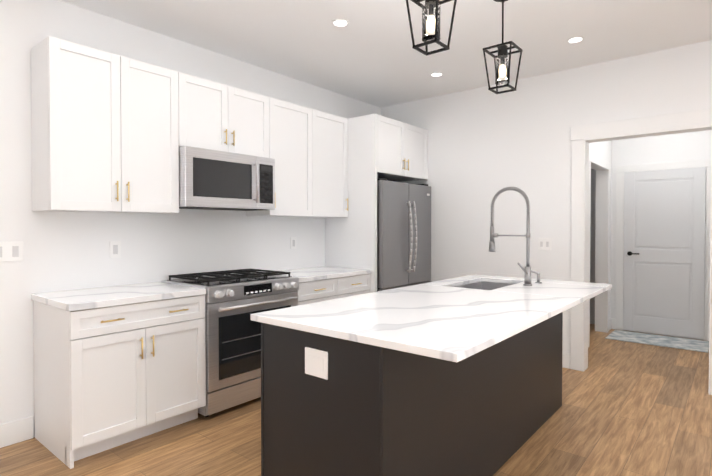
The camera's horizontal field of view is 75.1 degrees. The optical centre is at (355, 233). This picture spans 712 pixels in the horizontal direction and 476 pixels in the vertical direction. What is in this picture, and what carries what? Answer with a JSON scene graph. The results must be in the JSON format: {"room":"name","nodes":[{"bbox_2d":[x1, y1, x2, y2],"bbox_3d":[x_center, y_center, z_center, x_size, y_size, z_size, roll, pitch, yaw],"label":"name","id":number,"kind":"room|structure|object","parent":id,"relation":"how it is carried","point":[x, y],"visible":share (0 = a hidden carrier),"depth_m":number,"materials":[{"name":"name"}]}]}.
{"room":"kitchen","nodes":[
{"label":"kitchen","id":0,"kind":"room"},
{"bbox_2d":[0,0,379,433],"bbox_3d":[-2.067,-0.117,2.991,0.120,2.820,7.552,1,1,40],"label":"wall","id":1,"kind":"structure","parent":0,"point":[63,251],"depth_m":3.23,"materials":[{"name":"white paint"}]},
{"bbox_2d":[0,242,22,261],"bbox_3d":[-2.126,0.110,2.821,0.008,0.120,0.165,1,1,40],"label":"light switch","id":2,"kind":"object","parent":1,"relation":"attached to","point":[11,251],"depth_m":2.84,"materials":[{"name":"white plastic"}]},
{"bbox_2d":[31,36,190,213],"bbox_3d":[-1.640,-0.653,3.144,0.328,1.015,0.869,1,1,40],"label":"upper cabinet","id":3,"kind":"object","parent":1,"relation":"attached to","point":[111,133],"depth_m":2.95,"materials":[{"name":"white wood"}]},
{"bbox_2d":[110,241,120,257],"bbox_3d":[-1.722,0.114,3.311,0.008,0.120,0.075,1,1,40],"label":"outlet","id":4,"kind":"object","parent":1,"relation":"attached to","point":[115,246],"depth_m":3.31,"materials":[{"name":"white plastic"}]},
{"bbox_2d":[191,75,270,157],"bbox_3d":[-1.134,-0.901,3.752,0.328,0.534,0.834,1,1,40],"label":"upper cabinet","id":5,"kind":"object","parent":1,"relation":"attached to","point":[226,118],"depth_m":3.66,"materials":[{"name":"white wood"}]},
{"bbox_2d":[179,146,274,210],"bbox_3d":[-1.085,-0.413,3.718,0.458,0.434,0.826,1,1,40],"label":"microwave","id":6,"kind":"object","parent":5,"relation":"attached to","point":[209,179],"visible":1,"depth_m":3.54,"materials":[{"name":"silver metal"}]},
{"bbox_2d":[291,237,295,248],"bbox_3d":[-0.626,0.096,4.636,0.008,0.120,0.075,1,1,40],"label":"outlet","id":7,"kind":"object","parent":1,"relation":"attached to","point":[293,239],"depth_m":4.63,"materials":[{"name":"white plastic"}]},
{"bbox_2d":[246,98,347,217],"bbox_3d":[-0.558,-0.670,4.453,0.328,1.015,1.094,1,1,40],"label":"upper cabinet","id":8,"kind":"object","parent":1,"relation":"attached to","point":[309,147],"depth_m":4.33,"materials":[{"name":"white wood"}]},
{"bbox_2d":[0,324,711,475],"bbox_3d":[0.891,1.331,2.101,5.840,0.050,9.920,1,1,40],"label":"floor","id":9,"kind":"structure","parent":0,"point":[631,409],"depth_m":2.94,"materials":[{"name":"brown wood"}]},
{"bbox_2d":[31,282,205,468],"bbox_3d":[-1.528,0.836,3.040,0.660,0.914,0.843,1,1,40],"label":"base cabinet","id":10,"kind":"object","parent":9,"relation":"on","point":[115,366],"visible":1,"depth_m":2.79,"materials":[{"name":"white wood"}]},
{"bbox_2d":[161,269,298,416],"bbox_3d":[-0.962,0.802,3.672,0.693,0.964,0.846,1,1,40],"label":"gas range","id":11,"kind":"object","parent":9,"relation":"on","point":[233,302],"visible":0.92,"depth_m":3.37,"materials":[{"name":"silver metal"}]},
{"bbox_2d":[280,266,371,305],"bbox_3d":[-0.398,0.817,4.406,0.660,0.914,0.995,1,1,40],"label":"base cabinet","id":12,"kind":"object","parent":9,"relation":"on","point":[322,283],"visible":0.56,"depth_m":4.21,"materials":[{"name":"white wood"}]},
{"bbox_2d":[325,114,427,292],"bbox_3d":[0.261,0.038,5.154,0.708,2.452,1.009,1,1,40],"label":"cabinet","id":13,"kind":"object","parent":9,"relation":"on","point":[388,149],"visible":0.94,"depth_m":4.73,"materials":[{"name":"white wood"}]},
{"bbox_2d":[377,178,430,291],"bbox_3d":[0.320,0.352,5.131,0.781,1.825,0.938,1,1,40],"label":"refrigerator","id":14,"kind":"object","parent":9,"relation":"on","point":[403,234],"visible":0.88,"depth_m":4.84,"materials":[{"name":"grey metal"}]},
{"bbox_2d":[261,278,562,475],"bbox_3d":[0.542,0.846,2.807,0.714,0.900,2.271,1,1,40],"label":"kitchen island","id":15,"kind":"object","parent":9,"relation":"on","point":[459,376],"depth_m":2.02,"materials":[{"name":"black wood"}]},
{"bbox_2d":[250,274,611,361],"bbox_3d":[0.664,0.382,2.724,1.060,0.030,2.350,1,1,40],"label":"island countertop","id":16,"kind":"structure","parent":15,"relation":"on","point":[444,320],"depth_m":2.14,"materials":[{"name":"white stone"}]},
{"bbox_2d":[489,186,541,285],"bbox_3d":[1.120,0.012,3.320,0.316,0.694,0.346,1,1,40],"label":"spring faucet","id":17,"kind":"object","parent":16,"relation":"on","point":[527,270],"visible":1,"depth_m":3.22,"materials":[{"name":"silver metal"}]},
{"bbox_2d":[605,330,708,352],"bbox_3d":[3.543,1.254,5.448,0.980,0.011,0.580,1,1,40],"label":"rug","id":18,"kind":"object","parent":9,"relation":"on","point":[669,341],"visible":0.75,"depth_m":5.40,"materials":[{"name":"grey fabric"}]},
{"bbox_2d":[60,0,711,107],"bbox_3d":[0.891,-1.539,2.062,5.840,0.050,9.920,1,1,40],"label":"ceiling","id":19,"kind":"structure","parent":0,"point":[368,54],"depth_m":3.57,"materials":[{"name":"white paint"}]},
{"bbox_2d":[332,19,348,26],"bbox_3d":[-0.112,-1.528,3.359,0.123,0.007,0.123,1,1,34],"label":"recessed light","id":20,"kind":"object","parent":19,"relation":"in","point":[344,23],"depth_m":3.35,"materials":[{"name":"white plastic"}]},
{"bbox_2d":[406,0,456,55],"bbox_3d":[0.368,-1.211,2.265,0.187,0.610,0.187,1,1,40],"label":"pendant light","id":21,"kind":"object","parent":19,"relation":"hanging from","point":[431,23],"visible":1,"depth_m":2.26,"materials":[{"name":"black metal"}]},
{"bbox_2d":[430,72,442,76],"bbox_3d":[0.782,-1.543,4.488,0.123,0.007,0.123,1,1,34],"label":"recessed light","id":22,"kind":"object","parent":19,"relation":"in","point":[435,74],"depth_m":4.48,"materials":[{"name":"white plastic"}]},
{"bbox_2d":[483,0,522,93],"bbox_3d":[0.935,-1.221,2.951,0.187,0.610,0.187,1,1,40],"label":"pendant light","id":23,"kind":"object","parent":19,"relation":"hanging from","point":[502,70],"visible":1,"depth_m":2.94,"materials":[{"name":"black metal"}]},
{"bbox_2d":[567,36,583,42],"bbox_3d":[1.734,-1.532,3.662,0.123,0.007,0.123,1,1,34],"label":"recessed light","id":24,"kind":"object","parent":19,"relation":"in","point":[576,39],"depth_m":3.65,"materials":[{"name":"white plastic"}]},
{"bbox_2d":[380,40,711,353],"bbox_3d":[2.509,-0.131,4.029,5.550,2.820,0.120,1,1,40],"label":"wall","id":25,"kind":"structure","parent":0,"point":[484,144],"depth_m":4.71,"materials":[{"name":"white paint"}]},
{"bbox_2d":[538,238,550,249],"bbox_3d":[1.835,0.103,4.505,0.120,0.120,0.009,1,1,40],"label":"light switch","id":26,"kind":"object","parent":25,"relation":"attached to","point":[543,243],"depth_m":4.50,"materials":[{"name":"white plastic"}]},
{"bbox_2d":[562,353,569,368],"bbox_3d":[1.470,1.199,4.820,1.425,0.140,0.015,1,1,40],"label":"baseboard","id":27,"kind":"structure","parent":25,"relation":"attached to","point":[565,356],"depth_m":4.38,"materials":[{"name":"white wood"}]},
{"bbox_2d":[570,109,711,394],"bbox_3d":[2.509,0.143,4.031,1.173,2.273,0.164,1,1,40],"label":"door frame","id":28,"kind":"structure","parent":25,"relation":"attached to","point":[582,137],"depth_m":4.11,"materials":[{"name":"white wood"}]},
{"bbox_2d":[623,167,705,339],"bbox_3d":[3.756,0.232,5.676,0.836,2.026,0.088,1,1,40],"label":"hall door","id":29,"kind":"structure","parent":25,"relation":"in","point":[664,257],"depth_m":5.67,"materials":[{"name":"white paint"}]}
]}

